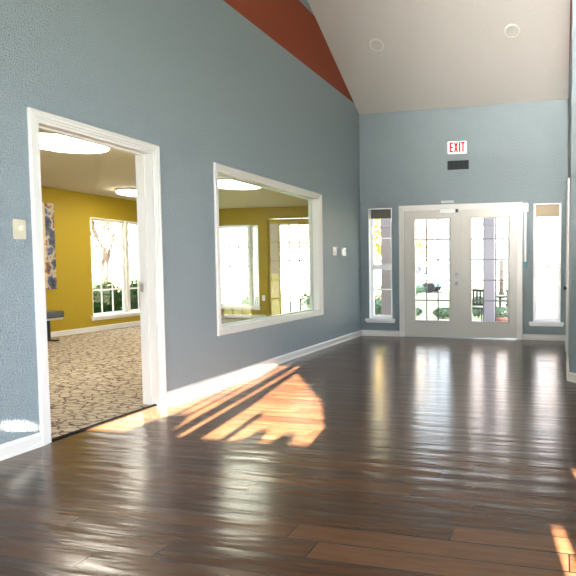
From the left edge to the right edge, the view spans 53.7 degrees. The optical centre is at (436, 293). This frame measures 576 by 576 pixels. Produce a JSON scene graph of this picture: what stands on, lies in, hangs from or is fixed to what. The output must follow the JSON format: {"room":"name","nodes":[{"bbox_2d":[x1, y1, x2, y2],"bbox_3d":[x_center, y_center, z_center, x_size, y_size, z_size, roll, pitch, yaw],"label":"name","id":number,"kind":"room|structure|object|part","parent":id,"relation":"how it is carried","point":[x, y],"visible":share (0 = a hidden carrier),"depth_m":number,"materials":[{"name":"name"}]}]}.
{"room":"entrance lobby","nodes":[
{"label":"entrance lobby","id":0,"kind":"room"},
{"bbox_2d":[41,186,139,331],"bbox_3d":[-6.648,-0.502,7.552,0.150,2.560,9.850,0,3,13],"label":"wall","id":1,"kind":"structure","parent":0,"point":[73,210],"depth_m":9.21,"materials":[{"name":"yellow paint"}]},
{"bbox_2d":[42,202,56,288],"bbox_3d":[-6.359,-0.748,8.346,0.050,1.390,0.910,0,3,13],"label":"wall art","id":2,"kind":"object","parent":1,"relation":"attached to","point":[47,208],"visible":0.21,"depth_m":8.68,"materials":[{"name":"multicoloured fabric"}]},
{"bbox_2d":[51,321,140,337],"bbox_3d":[-6.577,0.736,7.520,0.022,0.090,9.700,0,3,13],"label":"baseboard","id":3,"kind":"structure","parent":1,"relation":"attached to","point":[134,323],"depth_m":9.55,"materials":[{"name":"white paint"}]},
{"bbox_2d":[90,217,139,320],"bbox_3d":[-5.968,-0.476,10.365,0.200,1.835,1.810,0,3,13],"label":"window","id":4,"kind":"structure","parent":1,"relation":"in","point":[126,312],"depth_m":10.29,"materials":[{"name":"white paint"}]},
{"bbox_3d":[-6.116,-0.493,9.948,0.040,1.736,0.808,0,3,13],"label":"frame","id":5,"kind":"part","parent":4,"relation":"part of","materials":[{"name":"white paint"}]},
{"bbox_3d":[-5.901,0.403,10.394,0.070,0.075,1.810,0,3,13],"label":"sill","id":6,"kind":"part","parent":4,"relation":"part of","materials":[{"name":"white paint"}]},
{"bbox_3d":[-6.002,-0.514,10.371,0.110,1.736,0.070,0,3,13],"label":"mullion post","id":7,"kind":"part","parent":4,"relation":"part of","materials":[{"name":"white paint"}]},
{"bbox_3d":[-5.917,-0.536,10.802,0.040,1.736,0.808,0,3,13],"label":"frame","id":8,"kind":"part","parent":4,"relation":"part of","materials":[{"name":"white paint"}]},
{"bbox_2d":[39,129,307,208],"bbox_3d":[-4.357,-1.700,6.880,4.900,0.120,10.000,0,3,13],"label":"ceiling","id":9,"kind":"structure","parent":0,"point":[101,174],"depth_m":7.94,"materials":[{"name":"beige paint"}]},
{"bbox_2d":[39,130,108,152],"bbox_3d":[-3.798,-1.535,5.493,0.800,0.076,0.800,0,3,13],"label":"ceiling lamp","id":10,"kind":"object","parent":9,"relation":"attached to","point":[48,140],"visible":0.62,"depth_m":5.41,"materials":[{"name":"white glass"}]},
{"bbox_2d":[115,188,135,195],"bbox_3d":[-5.036,-1.710,9.125,0.720,0.076,0.720,0,3,13],"label":"ceiling lamp","id":11,"kind":"object","parent":9,"relation":"attached to","point":[123,191],"visible":0.44,"depth_m":8.84,"materials":[{"name":"white glass"}]},
{"bbox_2d":[218,178,259,189],"bbox_3d":[-3.074,-1.674,8.247,0.780,0.076,0.780,0,3,13],"label":"ceiling lamp","id":12,"kind":"object","parent":9,"relation":"attached to","point":[224,183],"visible":0.61,"depth_m":8.10,"materials":[{"name":"white glass"}]},
{"bbox_2d":[0,0,360,443],"bbox_3d":[-2.650,-2.433,2.898,0.080,6.846,12.000,0,3,13],"label":"wall","id":13,"kind":"structure","parent":0,"point":[257,87],"depth_m":4.76,"materials":[{"name":"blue paint"}]},
{"bbox_2d":[12,219,25,238],"bbox_3d":[-2.528,-0.391,3.263,0.022,0.120,0.079,0,3,13],"label":"light switch","id":14,"kind":"object","parent":13,"relation":"attached to","point":[19,226],"visible":1,"depth_m":3.26,"materials":[{"name":"beige plastic"}]},
{"bbox_2d":[27,107,166,445],"bbox_3d":[-2.467,-0.118,3.914,0.192,2.120,1.105,0,3,13],"label":"door frame","id":15,"kind":"structure","parent":13,"relation":"in","point":[147,155],"depth_m":4.32,"materials":[{"name":"white paint"}]},
{"bbox_3d":[-2.405,-0.047,4.393,0.035,0.070,0.002,0,3,13],"label":"strike plate","id":16,"kind":"part","parent":15,"relation":"part of","materials":[{"name":"silver metal"}]},
{"bbox_2d":[0,330,361,460],"bbox_3d":[-2.587,0.941,3.054,0.022,0.090,12.000,0,3,13],"label":"baseboard","id":17,"kind":"structure","parent":13,"relation":"attached to","point":[10,449],"depth_m":5.10,"materials":[{"name":"white paint"}]},
{"bbox_2d":[213,162,323,335],"bbox_3d":[-1.915,-0.475,6.272,0.192,1.651,2.337,0,3,13],"label":"window","id":18,"kind":"structure","parent":13,"relation":"in","point":[314,199],"depth_m":6.40,"materials":[{"name":"white paint"}]},
{"bbox_2d":[341,248,345,255],"bbox_3d":[-1.394,-0.631,8.104,0.032,0.120,0.120,0,3,13],"label":"thermostat","id":19,"kind":"object","parent":13,"relation":"attached to","point":[343,250],"visible":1,"depth_m":8.06,"materials":[{"name":"white plastic"}]},
{"bbox_2d":[219,206,307,315],"bbox_3d":[-3.912,-0.728,11.888,3.210,2.560,0.150,0,3,13],"label":"wall","id":20,"kind":"structure","parent":0,"point":[232,216],"depth_m":11.80,"materials":[{"name":"yellow paint"}]},
{"bbox_2d":[219,225,261,309],"bbox_3d":[-4.409,-0.578,11.986,1.160,1.865,0.200,0,3,13],"label":"window","id":21,"kind":"structure","parent":20,"relation":"in","point":[252,236],"depth_m":11.95,"materials":[{"name":"white paint"}]},
{"bbox_3d":[-4.531,-0.619,12.064,0.763,1.766,0.040,0,3,13],"label":"frame","id":22,"kind":"part","parent":21,"relation":"part of","materials":[{"name":"white paint"}]},
{"bbox_3d":[-4.420,0.319,11.967,1.160,0.075,0.070,0,3,13],"label":"sill","id":23,"kind":"part","parent":21,"relation":"part of","materials":[{"name":"white paint"}]},
{"bbox_3d":[-4.128,-0.615,11.955,0.070,1.766,0.110,0,3,13],"label":"mullion post","id":24,"kind":"part","parent":21,"relation":"part of","materials":[{"name":"white paint"}]},
{"bbox_3d":[-3.992,-0.615,11.938,0.203,1.766,0.040,0,3,13],"label":"frame","id":25,"kind":"part","parent":21,"relation":"part of","materials":[{"name":"white paint"}]},
{"bbox_2d":[221,314,265,318],"bbox_3d":[-4.608,0.505,12.024,1.770,0.090,0.022,0,3,13],"label":"baseboard","id":26,"kind":"structure","parent":20,"relation":"attached to","point":[247,316],"depth_m":11.96,"materials":[{"name":"white paint"}]},
{"bbox_2d":[266,216,309,315],"bbox_3d":[-3.150,-0.554,11.662,1.136,2.230,0.081,0,3,13],"label":"door","id":27,"kind":"structure","parent":20,"relation":"in","point":[273,224],"depth_m":11.72,"materials":[{"name":"yellow paint"}]},
{"bbox_2d":[0,318,575,575],"bbox_3d":[-2.275,0.992,4.114,10.250,0.120,14.600,0,3,13],"label":"floor","id":28,"kind":"structure","parent":0,"point":[361,455],"depth_m":3.01,"materials":[{"name":"brown wood"}]},
{"bbox_2d":[46,310,63,340],"bbox_3d":[-6.212,0.536,7.672,0.500,0.470,1.580,0,3,13],"label":"bench","id":29,"kind":"object","parent":28,"relation":"on","point":[51,315],"visible":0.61,"depth_m":8.30,"materials":[{"name":"grey fabric"}]},
{"bbox_3d":[-6.213,0.352,7.663,0.500,0.100,1.580,0,3,13],"label":"seat","id":30,"kind":"part","parent":29,"relation":"part of","materials":[{"name":"grey fabric"}]},
{"bbox_3d":[-6.212,0.419,7.669,0.460,0.034,1.545,0,3,13],"label":"seat frame","id":31,"kind":"part","parent":29,"relation":"part of","materials":[{"name":"grey"}]},
{"bbox_2d":[308,0,569,113],"bbox_3d":[-0.183,-4.250,2.231,5.400,3.471,12.300,0,3,13],"label":"ceiling","id":32,"kind":"structure","parent":0,"point":[436,54],"depth_m":7.40,"materials":[{"name":"grey paint"}]},
{"bbox_2d":[369,38,383,51],"bbox_3d":[-0.823,-3.448,7.448,0.216,0.109,0.190,0,3,13],"label":"recessed light","id":33,"kind":"object","parent":32,"relation":"in","point":[375,44],"visible":1,"depth_m":7.44,"materials":[{"name":"grey plastic"}]},
{"bbox_2d":[504,24,520,37],"bbox_3d":[0.998,-3.434,7.024,0.216,0.109,0.190,0,3,13],"label":"recessed light","id":34,"kind":"object","parent":32,"relation":"in","point":[511,30],"visible":1,"depth_m":7.02,"materials":[{"name":"grey plastic"}]},
{"bbox_2d":[359,99,567,339],"bbox_3d":[0.380,-1.126,8.503,3.600,3.656,0.150,0,3,13],"label":"wall","id":35,"kind":"structure","parent":0,"point":[517,152],"depth_m":8.35,"materials":[{"name":"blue paint"}]},
{"bbox_2d":[365,208,394,322],"bbox_3d":[-0.902,-0.455,8.815,0.510,1.865,0.190,0,3,13],"label":"window","id":36,"kind":"structure","parent":35,"relation":"in","point":[378,213],"depth_m":8.83,"materials":[{"name":"white paint"}]},
{"bbox_3d":[-0.913,0.445,8.796,0.510,0.070,0.060,0,3,13],"label":"sill","id":37,"kind":"part","parent":36,"relation":"part of","materials":[{"name":"white paint"}]},
{"bbox_2d":[371,209,390,218],"bbox_3d":[-0.898,-1.301,8.783,0.348,0.148,0.040,0,3,13],"label":"raised blind","id":38,"kind":"object","parent":36,"relation":"attached to","point":[375,213],"depth_m":8.77,"materials":[{"name":"grey fabric"}]},
{"bbox_3d":[-0.886,-0.492,8.863,0.376,1.771,0.045,0,3,13],"label":"frame","id":39,"kind":"part","parent":36,"relation":"part of","materials":[{"name":"white paint"}]},
{"bbox_3d":[-0.886,-0.435,8.864,0.300,0.090,0.030,0,3,13],"label":"meeting rail","id":40,"kind":"part","parent":36,"relation":"part of","materials":[{"name":"white paint"}]},
{"bbox_2d":[441,200,453,202],"bbox_3d":[0.181,-1.442,8.430,0.200,0.035,0.049,0,3,13],"label":"sensor","id":41,"kind":"object","parent":35,"relation":"attached to","point":[449,201],"visible":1,"depth_m":8.40,"materials":[{"name":"white plastic"}]},
{"bbox_2d":[447,141,466,153],"bbox_3d":[0.327,-2.272,8.348,0.300,0.190,0.064,0,3,13],"label":"exit sign","id":42,"kind":"object","parent":35,"relation":"attached to","point":[453,147],"visible":1,"depth_m":8.32,"materials":[{"name":"white plastic"}]},
{"bbox_2d":[446,159,469,170],"bbox_3d":[0.344,-2.008,8.384,0.380,0.180,0.012,0,3,13],"label":"air vent","id":43,"kind":"object","parent":35,"relation":"in","point":[453,164],"visible":1,"depth_m":8.38,"materials":[{"name":"grey metal"}]},
{"bbox_2d":[399,202,522,339],"bbox_3d":[0.376,-0.354,8.504,1.977,2.114,0.225,0,3,13],"label":"door","id":44,"kind":"structure","parent":35,"relation":"in","point":[460,324],"depth_m":8.47,"materials":[{"name":"white paint"}]},
{"bbox_2d":[362,330,565,340],"bbox_3d":[0.373,0.659,8.506,3.270,0.090,0.022,0,3,13],"label":"baseboard","id":45,"kind":"structure","parent":35,"relation":"attached to","point":[550,337],"depth_m":8.27,"materials":[{"name":"white paint"}]},
{"bbox_2d":[523,203,527,266],"bbox_3d":[1.367,-0.888,8.184,0.074,0.975,0.045,0,3,13],"label":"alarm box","id":46,"kind":"object","parent":35,"relation":"attached to","point":[525,205],"visible":1,"depth_m":8.19,"materials":[{"name":"white plastic"}]},
{"bbox_2d":[529,203,563,326],"bbox_3d":[1.693,-0.435,8.211,0.520,1.865,0.190,0,3,13],"label":"window","id":47,"kind":"structure","parent":35,"relation":"in","point":[543,209],"depth_m":8.21,"materials":[{"name":"white paint"}]},
{"bbox_3d":[1.682,0.464,8.192,0.520,0.070,0.060,0,3,13],"label":"sill","id":48,"kind":"part","parent":47,"relation":"part of","materials":[{"name":"white paint"}]},
{"bbox_3d":[1.710,-0.415,8.260,0.310,0.090,0.030,0,3,13],"label":"meeting rail","id":49,"kind":"part","parent":47,"relation":"part of","materials":[{"name":"white paint"}]},
{"bbox_2d":[535,204,559,216],"bbox_3d":[1.697,-1.264,8.180,0.358,0.183,0.040,0,3,13],"label":"raised blind","id":50,"kind":"object","parent":47,"relation":"attached to","point":[541,210],"depth_m":8.16,"materials":[{"name":"beige fabric"}]},
{"bbox_2d":[568,0,571,361],"bbox_3d":[1.702,-1.805,6.572,0.140,5.194,2.940,0,3,13],"label":"wall","id":51,"kind":"structure","parent":0,"point":[570,43],"depth_m":5.89,"materials":[{"name":"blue paint"}]},
{"bbox_2d":[563,178,569,362],"bbox_3d":[1.663,-0.261,6.587,0.200,2.132,1.034,0,3,13],"label":"door","id":52,"kind":"structure","parent":51,"relation":"in","point":[566,288],"depth_m":6.11,"materials":[{"name":"white paint"}]},
{"bbox_3d":[1.614,-0.268,6.598,0.021,2.120,1.034,0,3,13],"label":"casing","id":53,"kind":"part","parent":52,"relation":"part of","materials":[{"name":"white paint"}]},
{"bbox_2d":[565,338,568,380],"bbox_3d":[1.631,0.743,6.706,0.022,0.090,2.918,0,3,13],"label":"baseboard","id":54,"kind":"structure","parent":51,"relation":"attached to","point":[567,363],"depth_m":5.75,"materials":[{"name":"white paint"}]},
{"bbox_2d":[569,0,575,372],"bbox_3d":[1.993,-2.146,4.153,0.140,6.112,2.404,-2,3,-32],"label":"wall","id":55,"kind":"structure","parent":0,"point":[572,347],"depth_m":5.17,"materials":[{"name":"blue paint"}]},
{"bbox_2d":[568,372,575,382],"bbox_3d":[1.936,0.863,4.259,0.022,0.090,2.404,-2,3,-32],"label":"baseboard","id":56,"kind":"structure","parent":55,"relation":"attached to","point":[571,376],"depth_m":5.23,"materials":[{"name":"white paint"}]},
{"label":"outside","id":57,"kind":"structure","parent":0,"visible":0},
{"bbox_2d":[92,274,556,319],"bbox_3d":[2.167,0.349,23.505,120.000,0.410,150.000,0,3,13],"label":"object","id":58,"kind":"structure","parent":57,"point":[546,304],"depth_m":22.47,"materials":[{"name":"white concrete"}]},
{"bbox_2d":[93,279,122,312],"bbox_3d":[-6.990,0.237,11.286,0.910,1.067,0.874,0,3,13],"label":"shrub","id":59,"kind":"object","parent":58,"relation":"on","point":[107,294],"visible":0.36,"depth_m":11.08,"materials":[{"name":"green plant"}]},
{"bbox_2d":[90,220,133,285],"bbox_3d":[-10.998,-1.978,16.816,3.439,4.965,3.666,0,3,13],"label":"tree","id":60,"kind":"object","parent":58,"relation":"on","point":[105,256],"visible":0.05,"depth_m":17.11,"materials":[{"name":"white plant"}]},
{"bbox_2d":[119,278,139,309],"bbox_3d":[-6.747,0.187,12.130,0.874,1.081,0.891,0,3,13],"label":"shrub","id":61,"kind":"object","parent":58,"relation":"on","point":[133,292],"visible":0.2,"depth_m":11.84,"materials":[{"name":"green plant"}]},
{"bbox_2d":[240,296,257,303],"bbox_3d":[-5.072,0.285,15.329,1.218,0.566,1.228,0,3,13],"label":"shrub","id":62,"kind":"object","parent":58,"relation":"on","point":[246,300],"visible":0.16,"depth_m":15.00,"materials":[{"name":"green plant"}]},
{"bbox_2d":[286,225,308,241],"bbox_3d":[-3.825,-1.778,17.634,2.240,4.428,2.494,-2,3,-32],"label":"tree","id":63,"kind":"object","parent":58,"relation":"on","point":[287,228],"visible":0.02,"depth_m":17.68,"materials":[{"name":"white plant"}]},
{"bbox_2d":[301,290,309,308],"bbox_3d":[-3.137,0.176,15.267,1.402,0.773,1.392,0,3,13],"label":"shrub","id":64,"kind":"object","parent":58,"relation":"on","point":[307,300],"visible":0.12,"depth_m":15.00,"materials":[{"name":"green plant"}]},
{"bbox_2d":[280,220,435,288],"bbox_3d":[-5.053,-2.569,34.294,8.800,4.370,6.800,0,3,13],"label":"house","id":65,"kind":"structure","parent":58,"relation":"on","point":[421,224],"depth_m":32.17,"materials":[{"name":"white"}]},
{"bbox_2d":[374,273,380,298],"bbox_3d":[-2.325,-0.289,21.461,1.940,1.083,2.021,0,3,13],"label":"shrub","id":66,"kind":"object","parent":58,"relation":"on","point":[377,279],"visible":0.16,"depth_m":20.80,"materials":[{"name":"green plant"}]},
{"bbox_2d":[374,219,421,273],"bbox_3d":[-1.825,-0.939,14.570,3.176,3.039,2.476,0,3,13],"label":"tree","id":67,"kind":"object","parent":58,"relation":"on","point":[376,245],"visible":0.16,"depth_m":14.44,"materials":[{"name":"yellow plant"}]},
{"bbox_2d":[374,219,422,252],"bbox_3d":[-1.827,-2.396,20.006,3.263,5.412,3.813,0,3,13],"label":"tree","id":68,"kind":"object","parent":58,"relation":"on","point":[378,221],"visible":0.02,"depth_m":19.36,"materials":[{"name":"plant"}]},
{"bbox_2d":[416,307,422,316],"bbox_3d":[-0.672,0.472,13.780,0.639,0.316,0.647,0,3,13],"label":"shrub","id":69,"kind":"object","parent":58,"relation":"on","point":[419,311],"visible":0.22,"depth_m":13.74,"materials":[{"name":"green plant"}]},
{"bbox_2d":[416,285,425,293],"bbox_3d":[-1.133,-0.188,25.274,1.375,0.509,1.361,2,4,41],"label":"shrub","id":70,"kind":"object","parent":58,"relation":"on","point":[419,289],"visible":0.31,"depth_m":25.00,"materials":[{"name":"green plant"}]},
{"bbox_2d":[432,307,448,318],"bbox_3d":[0.188,0.487,13.693,0.586,0.308,0.621,0,3,13],"label":"shrub","id":71,"kind":"object","parent":58,"relation":"on","point":[443,312],"visible":0.7,"depth_m":13.55,"materials":[{"name":"green plant"}]},
{"bbox_2d":[416,319,482,320],"bbox_3d":[1.408,0.780,10.729,7.680,0.040,4.440,0,3,13],"label":"patio slab","id":72,"kind":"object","parent":58,"relation":"on","point":[416,319],"depth_m":13.27,"materials":[{"name":"concrete"}]},
{"bbox_2d":[375,297,380,314],"bbox_3d":[-1.534,0.369,13.367,0.682,0.557,0.675,0,3,13],"label":"shrub","id":73,"kind":"object","parent":72,"relation":"on","point":[377,301],"visible":0.3,"depth_m":13.16,"materials":[{"name":"green plant"}]},
{"bbox_2d":[380,219,390,314],"bbox_3d":[-1.025,-0.772,11.341,0.300,3.020,0.300,0,3,13],"label":"porch column","id":74,"kind":"structure","parent":72,"relation":"on","point":[385,223],"depth_m":11.25,"materials":[{"name":"grey paint"}]},
{"bbox_2d":[472,289,496,320],"bbox_3d":[1.030,0.299,11.788,0.460,0.820,0.445,3,4,44],"label":"patio chair","id":75,"kind":"object","parent":72,"relation":"on","point":[473,290],"visible":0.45,"depth_m":11.62,"materials":[{"name":"black metal"}]},
{"bbox_3d":[0.885,0.072,11.628,0.460,0.350,0.030,3,4,44],"label":"backrest","id":76,"kind":"part","parent":75,"relation":"part of","materials":[{"name":"black metal"}]},
{"bbox_3d":[1.032,0.308,11.790,0.440,0.040,0.440,3,4,44],"label":"seat","id":77,"kind":"part","parent":75,"relation":"part of","materials":[{"name":"black metal"}]},
{"bbox_2d":[482,218,496,320],"bbox_3d":[1.078,-0.757,10.852,0.300,3.020,0.300,0,3,13],"label":"porch column","id":78,"kind":"structure","parent":72,"relation":"on","point":[489,223],"depth_m":10.76,"materials":[{"name":"grey paint"}]},
{"bbox_2d":[496,306,506,321],"bbox_3d":[1.353,0.498,11.108,0.367,0.486,0.311,0,3,13],"label":"flower pot","id":79,"kind":"object","parent":72,"relation":"on","point":[503,317],"visible":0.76,"depth_m":11.01,"materials":[{"name":"brown ceramic"}]},
{"bbox_3d":[1.355,0.611,11.113,0.310,0.260,0.310,0,3,13],"label":"pot","id":80,"kind":"part","parent":79,"relation":"part of","materials":[{"name":"brown ceramic"}]},
{"bbox_2d":[496,295,506,315],"bbox_3d":[1.444,0.369,12.108,0.680,0.645,0.680,0,3,13],"label":"patio table","id":81,"kind":"object","parent":72,"relation":"on","point":[497,296],"visible":0.43,"depth_m":12.08,"materials":[{"name":"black metal"}]},
{"bbox_2d":[500,289,507,313],"bbox_3d":[1.654,0.306,11.591,0.460,0.820,0.445,-1,3,-12],"label":"patio chair","id":82,"kind":"object","parent":72,"relation":"on","point":[506,289],"visible":0.18,"depth_m":11.32,"materials":[{"name":"black metal"}]},
{"bbox_2d":[472,296,482,317],"bbox_3d":[1.087,0.338,13.790,0.560,0.554,0.534,0,3,13],"label":"shrub","id":83,"kind":"object","parent":58,"relation":"on","point":[476,312],"visible":0.37,"depth_m":13.64,"materials":[{"name":"green plant"}]},
{"bbox_2d":[480,218,507,294],"bbox_3d":[2.265,-2.925,22.536,3.792,6.186,3.480,1,3,27],"label":"tree","id":84,"kind":"object","parent":58,"relation":"on","point":[500,247],"visible":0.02,"depth_m":22.23,"materials":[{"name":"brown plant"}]},
{"bbox_2d":[553,217,557,228],"bbox_3d":[5.086,-3.167,23.399,3.197,6.561,5.909,-1,3,-7],"label":"tree","id":85,"kind":"object","parent":58,"relation":"on","point":[554,218],"visible":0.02,"depth_m":24.04,"materials":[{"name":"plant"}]},
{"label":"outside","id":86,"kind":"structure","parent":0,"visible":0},
{"bbox_2d":[118,288,556,294],"bbox_3d":[3.187,-0.069,27.872,80.000,0.045,5.000,0,3,13],"label":"street","id":87,"kind":"structure","parent":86,"point":[224,290],"depth_m":28.53,"materials":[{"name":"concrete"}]},
{"bbox_2d":[378,265,448,292],"bbox_3d":[-1.499,-0.776,28.004,4.287,1.375,1.720,0,3,13],"label":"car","id":88,"kind":"object","parent":87,"relation":"on","point":[420,269],"visible":0.42,"depth_m":26.96,"materials":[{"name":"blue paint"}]}
]}

